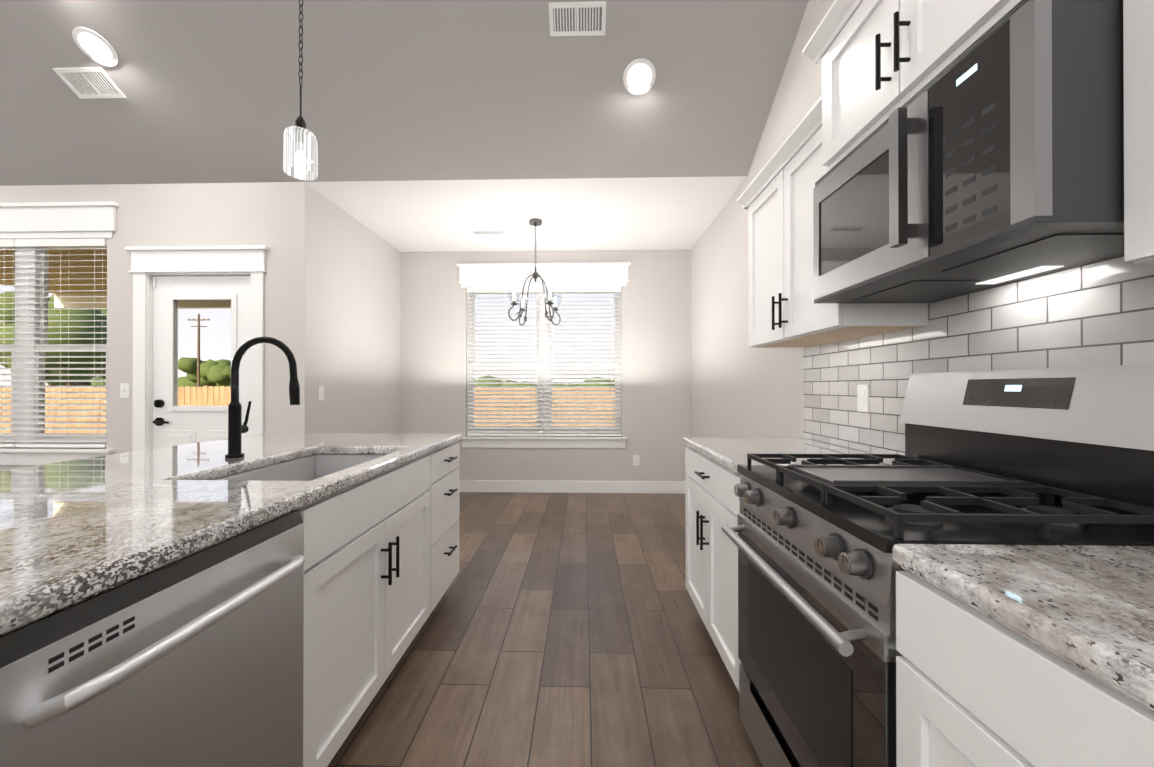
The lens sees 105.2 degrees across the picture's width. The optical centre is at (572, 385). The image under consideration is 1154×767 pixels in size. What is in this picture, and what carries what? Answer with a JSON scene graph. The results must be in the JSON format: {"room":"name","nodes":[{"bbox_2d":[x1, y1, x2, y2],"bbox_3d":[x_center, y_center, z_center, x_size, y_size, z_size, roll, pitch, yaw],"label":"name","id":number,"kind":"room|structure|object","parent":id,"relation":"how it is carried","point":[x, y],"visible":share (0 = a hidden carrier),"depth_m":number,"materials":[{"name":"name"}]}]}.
{"room":"kitchen","nodes":[
{"label":"kitchen","id":0,"kind":"room"},
{"bbox_2d":[0,182,315,469],"bbox_3d":[-4.490,-0.266,3.446,4.970,2.930,0.140,0,0,2],"label":"wall","id":1,"kind":"structure","parent":0,"point":[278,219],"depth_m":3.34,"materials":[{"name":"grey paint"}]},
{"bbox_2d":[0,201,118,464],"bbox_3d":[-4.256,-0.391,3.410,1.630,1.988,0.170,0,0,2],"label":"window","id":2,"kind":"structure","parent":1,"relation":"in","point":[27,271],"depth_m":3.41,"materials":[{"name":"white plastic"}]},
{"bbox_2d":[0,239,23,446],"bbox_3d":[-4.614,-0.324,3.402,0.702,1.587,0.062,0,0,2],"label":"window blinds","id":3,"kind":"object","parent":2,"relation":"attached to","point":[7,243],"visible":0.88,"depth_m":3.38,"materials":[{"name":"white plastic"}]},
{"bbox_2d":[15,238,106,447],"bbox_3d":[-3.900,-0.324,3.382,0.702,1.587,0.062,0,0,2],"label":"window blinds","id":4,"kind":"object","parent":2,"relation":"attached to","point":[47,243],"visible":0.88,"depth_m":3.37,"materials":[{"name":"white plastic"}]},
{"bbox_2d":[0,250,230,308],"bbox_3d":[-5.024,-1.370,5.165,5.810,0.350,3.256,0,0,2],"label":"porch roof","id":5,"kind":"structure","parent":1,"relation":"attached to","point":[79,266],"depth_m":5.77,"materials":[{"name":"brown wood"}]},
{"bbox_2d":[120,383,129,398],"bbox_3d":[-3.391,0.038,3.337,0.070,0.116,0.015,0,0,2],"label":"light switch","id":6,"kind":"object","parent":1,"relation":"attached to","point":[124,390],"visible":1,"depth_m":3.34,"materials":[{"name":"white plastic"}]},
{"bbox_2d":[125,245,268,451],"bbox_3d":[-2.817,0.077,3.376,1.070,2.242,0.184,0,0,2],"label":"door frame","id":7,"kind":"structure","parent":1,"relation":"attached to","point":[148,263],"depth_m":3.31,"materials":[{"name":"white wood"}]},
{"bbox_2d":[153,276,249,448],"bbox_3d":[-2.811,0.174,3.349,0.794,2.024,0.108,0,0,2],"label":"exterior door","id":8,"kind":"structure","parent":1,"relation":"in","point":[174,424],"depth_m":3.36,"materials":[{"name":"white wood"}]},
{"bbox_2d":[316,190,400,432],"bbox_3d":[-2.051,-0.263,4.310,0.140,2.930,1.720,0,0,2],"label":"wall","id":9,"kind":"structure","parent":0,"point":[358,265],"depth_m":4.04,"materials":[{"name":"grey paint"}]},
{"bbox_2d":[318,386,323,400],"bbox_3d":[-1.994,0.059,3.512,0.015,0.116,0.070,0,0,2],"label":"light switch","id":10,"kind":"object","parent":9,"relation":"attached to","point":[320,393],"visible":1,"depth_m":3.50,"materials":[{"name":"white plastic"}]},
{"bbox_2d":[0,0,808,185],"bbox_3d":[-2.931,-2.461,0.281,8.540,2.021,6.120,0,0,2],"label":"ceiling","id":11,"kind":"structure","parent":0,"point":[402,90],"depth_m":2.75,"materials":[{"name":"grey paint"}]},
{"bbox_2d":[53,67,125,98],"bbox_3d":[-2.994,-1.878,2.739,0.300,0.092,0.151,0,0,2],"label":"ceiling vent","id":12,"kind":"object","parent":11,"relation":"in","point":[89,82],"visible":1,"depth_m":2.74,"materials":[{"name":"white plastic"}]},
{"bbox_2d":[72,27,117,65],"bbox_3d":[-2.779,-1.974,2.571,0.196,0.104,0.173,0,0,2],"label":"recessed light","id":13,"kind":"object","parent":11,"relation":"in","point":[94,46],"visible":1,"depth_m":2.56,"materials":[{"name":"white plastic"}]},
{"bbox_2d":[283,0,317,180],"bbox_3d":[-1.176,-1.626,1.910,0.130,1.418,0.130,0,0,2],"label":"pendant light","id":14,"kind":"object","parent":11,"relation":"hanging from","point":[300,155],"visible":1,"depth_m":1.88,"materials":[{"name":"dark bronze metal"},{"name":"clear ribbed glass"}]},
{"bbox_2d":[548,1,605,36],"bbox_3d":[0.028,-2.014,2.425,0.310,0.082,0.134,0,0,2],"label":"ceiling vent","id":15,"kind":"object","parent":11,"relation":"in","point":[577,18],"visible":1,"depth_m":2.42,"materials":[{"name":"white plastic"}]},
{"bbox_2d":[623,58,655,94],"bbox_3d":[0.405,-1.867,2.666,0.196,0.104,0.173,0,0,2],"label":"recessed light","id":16,"kind":"object","parent":11,"relation":"in","point":[639,75],"visible":1,"depth_m":2.66,"materials":[{"name":"white plastic"}]},
{"bbox_2d":[306,176,746,251],"bbox_3d":[-0.338,-1.629,4.198,3.570,0.200,1.860,0,0,2],"label":"ceiling","id":17,"kind":"structure","parent":0,"point":[646,213],"depth_m":3.85,"materials":[{"name":"white paint"}]},
{"bbox_2d":[471,230,505,234],"bbox_3d":[-0.834,-1.524,4.381,0.320,0.007,0.120,0,0,2],"label":"ceiling vent","id":18,"kind":"object","parent":17,"relation":"in","point":[488,232],"visible":1,"depth_m":4.37,"materials":[{"name":"white plastic"}]},
{"bbox_2d":[508,219,561,325],"bbox_3d":[-0.341,-1.054,4.086,0.442,0.948,0.442,0,0,7],"label":"chandelier","id":19,"kind":"object","parent":17,"relation":"hanging from","point":[535,275],"visible":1,"depth_m":4.06,"materials":[{"name":"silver metal"}]},
{"bbox_2d":[327,492,761,766],"bbox_3d":[-2.906,1.250,1.196,8.540,0.120,7.980,0,0,2],"label":"floor","id":20,"kind":"structure","parent":0,"point":[563,630],"depth_m":1.93,"materials":[{"name":"brown wood"}]},
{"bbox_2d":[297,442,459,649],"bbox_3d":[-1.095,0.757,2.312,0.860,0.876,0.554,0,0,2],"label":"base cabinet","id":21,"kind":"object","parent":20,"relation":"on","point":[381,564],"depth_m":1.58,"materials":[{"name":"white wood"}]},
{"bbox_2d":[0,510,304,766],"bbox_3d":[-0.972,0.751,0.838,0.670,0.867,0.605,0,0,2],"label":"dishwasher","id":22,"kind":"object","parent":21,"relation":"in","point":[195,659],"visible":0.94,"depth_m":0.78,"materials":[{"name":"grey metal"}]},
{"bbox_2d":[0,433,461,635],"bbox_3d":[-1.277,0.296,1.529,1.198,0.040,2.194,0,0,2],"label":"countertop","id":23,"kind":"structure","parent":21,"relation":"on","point":[72,532],"depth_m":1.03,"materials":[{"name":"white stone"}]},
{"bbox_2d":[225,336,299,458],"bbox_3d":[-1.194,0.043,1.723,0.283,0.467,0.096,0,0,2],"label":"kitchen faucet","id":24,"kind":"object","parent":23,"relation":"on","point":[236,428],"visible":1,"depth_m":1.70,"materials":[{"name":"black metal"}]},
{"bbox_2d":[214,454,383,480],"bbox_3d":[-0.978,0.469,1.662,0.482,0.303,0.782,0,0,2],"label":"undermount sink","id":25,"kind":"object","parent":23,"relation":"in","point":[311,467],"visible":0.15,"depth_m":1.97,"materials":[{"name":"silver metal"}]},
{"bbox_2d":[685,447,740,691],"bbox_3d":[0.901,0.755,1.946,0.686,0.875,0.838,0,0,2],"label":"base cabinet","id":26,"kind":"object","parent":20,"relation":"on","point":[712,504],"visible":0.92,"depth_m":1.87,"materials":[{"name":"white wood"}]},
{"bbox_2d":[683,437,894,475],"bbox_3d":[0.912,0.298,1.961,0.646,0.040,0.870,0,0,2],"label":"countertop","id":27,"kind":"structure","parent":26,"relation":"on","point":[730,453],"depth_m":1.96,"materials":[{"name":"white stone"}]},
{"bbox_2d":[722,364,1153,766],"bbox_3d":[0.856,0.574,1.146,0.714,1.232,0.753,0,0,2],"label":"gas range","id":28,"kind":"object","parent":20,"relation":"on","point":[1054,456],"visible":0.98,"depth_m":1.01,"materials":[{"name":"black metal"}]},
{"bbox_2d":[896,571,1153,766],"bbox_3d":[0.874,0.749,0.253,0.648,0.876,1.021,0,0,2],"label":"base cabinet","id":29,"kind":"object","parent":20,"relation":"on","point":[974,688],"visible":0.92,"depth_m":0.57,"materials":[{"name":"white wood"}]},
{"bbox_2d":[892,544,1153,711],"bbox_3d":[0.851,0.289,-0.293,0.646,0.040,2.120,0,0,2],"label":"countertop","id":30,"kind":"structure","parent":29,"relation":"on","point":[1088,609],"depth_m":0.58,"materials":[{"name":"white stone"}]},
{"bbox_2d":[400,250,690,480],"bbox_3d":[-0.385,-0.260,5.055,3.430,2.930,0.140,0,0,2],"label":"wall","id":31,"kind":"structure","parent":0,"point":[656,360],"depth_m":4.97,"materials":[{"name":"grey paint"}]},
{"bbox_2d":[456,262,630,447],"bbox_3d":[-0.326,-0.340,5.024,1.960,2.078,0.170,0,0,2],"label":"window","id":32,"kind":"structure","parent":31,"relation":"in","point":[543,348],"depth_m":4.98,"materials":[{"name":"white plastic"}]},
{"bbox_2d":[467,287,542,435],"bbox_3d":[-0.766,-0.273,5.017,0.867,1.677,0.062,0,0,2],"label":"window blinds","id":33,"kind":"object","parent":32,"relation":"attached to","point":[506,291],"visible":1,"depth_m":5.01,"materials":[{"name":"white plastic"}]},
{"bbox_2d":[544,287,620,435],"bbox_3d":[0.113,-0.273,4.993,0.867,1.677,0.062,0,0,2],"label":"window blinds","id":34,"kind":"object","parent":32,"relation":"attached to","point":[553,432],"visible":0.92,"depth_m":4.99,"materials":[{"name":"white plastic"}]},
{"bbox_2d":[460,480,684,493],"bbox_3d":[-0.317,1.137,4.970,3.288,0.135,0.012,0,0,2],"label":"baseboard","id":35,"kind":"structure","parent":31,"relation":"attached to","point":[664,487],"depth_m":4.95,"materials":[{"name":"white wood"}]},
{"bbox_2d":[633,455,639,464],"bbox_3d":[0.718,0.834,4.946,0.070,0.116,0.007,0,0,2],"label":"outlet","id":36,"kind":"object","parent":31,"relation":"attached to","point":[636,459],"visible":1,"depth_m":4.94,"materials":[{"name":"white plastic"}]},
{"bbox_2d":[691,0,1117,458],"bbox_3d":[1.293,-1.189,1.091,0.140,4.758,7.980,0,0,2],"label":"wall","id":37,"kind":"structure","parent":0,"point":[740,388],"depth_m":3.35,"materials":[{"name":"grey paint"}]},
{"bbox_2d":[737,96,928,347],"bbox_3d":[1.065,-0.612,1.966,0.358,0.811,0.878,0,0,2],"label":"upper cabinet","id":38,"kind":"object","parent":37,"relation":"attached to","point":[775,198],"visible":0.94,"depth_m":1.88,"materials":[{"name":"white wood"}]},
{"bbox_2d":[803,0,1020,170],"bbox_3d":[1.013,-0.949,1.148,0.418,0.483,0.815,0,0,2],"label":"upper cabinet","id":39,"kind":"object","parent":37,"relation":"attached to","point":[880,61],"visible":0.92,"depth_m":1.24,"materials":[{"name":"white wood"}]},
{"bbox_2d":[813,0,1123,303],"bbox_3d":[0.998,-0.493,1.147,0.448,0.421,0.750,0,0,2],"label":"over-the-range microwave","id":40,"kind":"object","parent":39,"relation":"attached to","point":[992,156],"visible":1,"depth_m":0.89,"materials":[{"name":"grey metal"}]},
{"bbox_2d":[803,256,1153,455],"bbox_3d":[1.201,-0.007,0.514,0.008,0.558,3.750,0,0,2],"label":"tile backsplash","id":41,"kind":"structure","parent":37,"relation":"attached to","point":[1097,314],"depth_m":1.30,"materials":[{"name":"white tile"}]},
{"bbox_2d":[857,385,868,411],"bbox_3d":[1.230,0.053,1.868,0.007,0.116,0.070,0,0,2],"label":"outlet","id":42,"kind":"object","parent":41,"relation":"attached to","point":[862,398],"visible":1,"depth_m":1.86,"materials":[{"name":"white plastic"}]},
{"bbox_2d":[1123,0,1153,263],"bbox_3d":[1.073,-0.677,0.429,0.258,0.930,0.669,0,0,2],"label":"upper cabinet","id":43,"kind":"object","parent":37,"relation":"attached to","point":[1138,44],"visible":1,"depth_m":0.73,"materials":[{"name":"white wood"}]},
{"label":"outside","id":44,"kind":"structure","parent":0,"visible":0},
{"bbox_2d":[504,396,572,425],"bbox_3d":[-13.498,1.851,57.754,210.000,0.200,165.000,0,0,2],"label":"ground","id":45,"kind":"structure","parent":44,"point":[530,409],"depth_m":37.52,"materials":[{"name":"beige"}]},
{"bbox_2d":[0,322,60,385],"bbox_3d":[-36.495,-2.018,30.755,7.523,7.336,6.586,0,0,2],"label":"tree","id":46,"kind":"object","parent":45,"relation":"on","point":[3,324],"depth_m":29.26,"materials":[{"name":"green plant"}]},
{"bbox_2d":[0,292,106,385],"bbox_3d":[-24.549,-1.454,21.828,6.018,6.141,6.352,0,0,2],"label":"tree","id":47,"kind":"object","parent":45,"relation":"on","point":[65,323],"depth_m":19.96,"materials":[{"name":"green plant"}]},
{"bbox_2d":[49,294,106,385],"bbox_3d":[-28.572,-1.782,25.836,6.605,6.828,6.273,0,0,2],"label":"tree","id":48,"kind":"object","parent":45,"relation":"on","point":[96,371],"depth_m":24.57,"materials":[{"name":"green plant"}]},
{"bbox_2d":[187,314,209,386],"bbox_3d":[-43.291,-3.299,51.083,2.600,10.050,0.320,0,0,2],"label":"utility pole","id":49,"kind":"object","parent":45,"relation":"on","point":[198,351],"depth_m":51.00,"materials":[{"name":"brown wood"}]},
{"bbox_2d":[178,357,230,386],"bbox_3d":[-58.831,-1.356,72.230,7.322,6.321,8.194,0,0,2],"label":"tree","id":50,"kind":"object","parent":45,"relation":"on","point":[186,365],"depth_m":69.60,"materials":[{"name":"green plant"}]},
{"bbox_2d":[207,364,230,386],"bbox_3d":[-51.264,-0.905,67.141,5.918,5.380,6.535,0,0,2],"label":"tree","id":51,"kind":"object","parent":45,"relation":"on","point":[219,369],"depth_m":64.58,"materials":[{"name":"green plant"}]},
{"bbox_2d":[0,386,614,432],"bbox_3d":[-6.383,0.796,13.847,75.103,1.582,0.150,0,0,-12],"label":"fence","id":52,"kind":"object","parent":45,"relation":"on","point":[224,396],"depth_m":12.86,"materials":[{"name":"brown wood"}]},
{"bbox_2d":[61,376,614,393],"bbox_3d":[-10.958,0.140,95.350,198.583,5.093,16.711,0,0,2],"label":"tree","id":53,"kind":"object","parent":45,"relation":"on","point":[184,382],"depth_m":91.40,"materials":[{"name":"green plant"}]}
]}

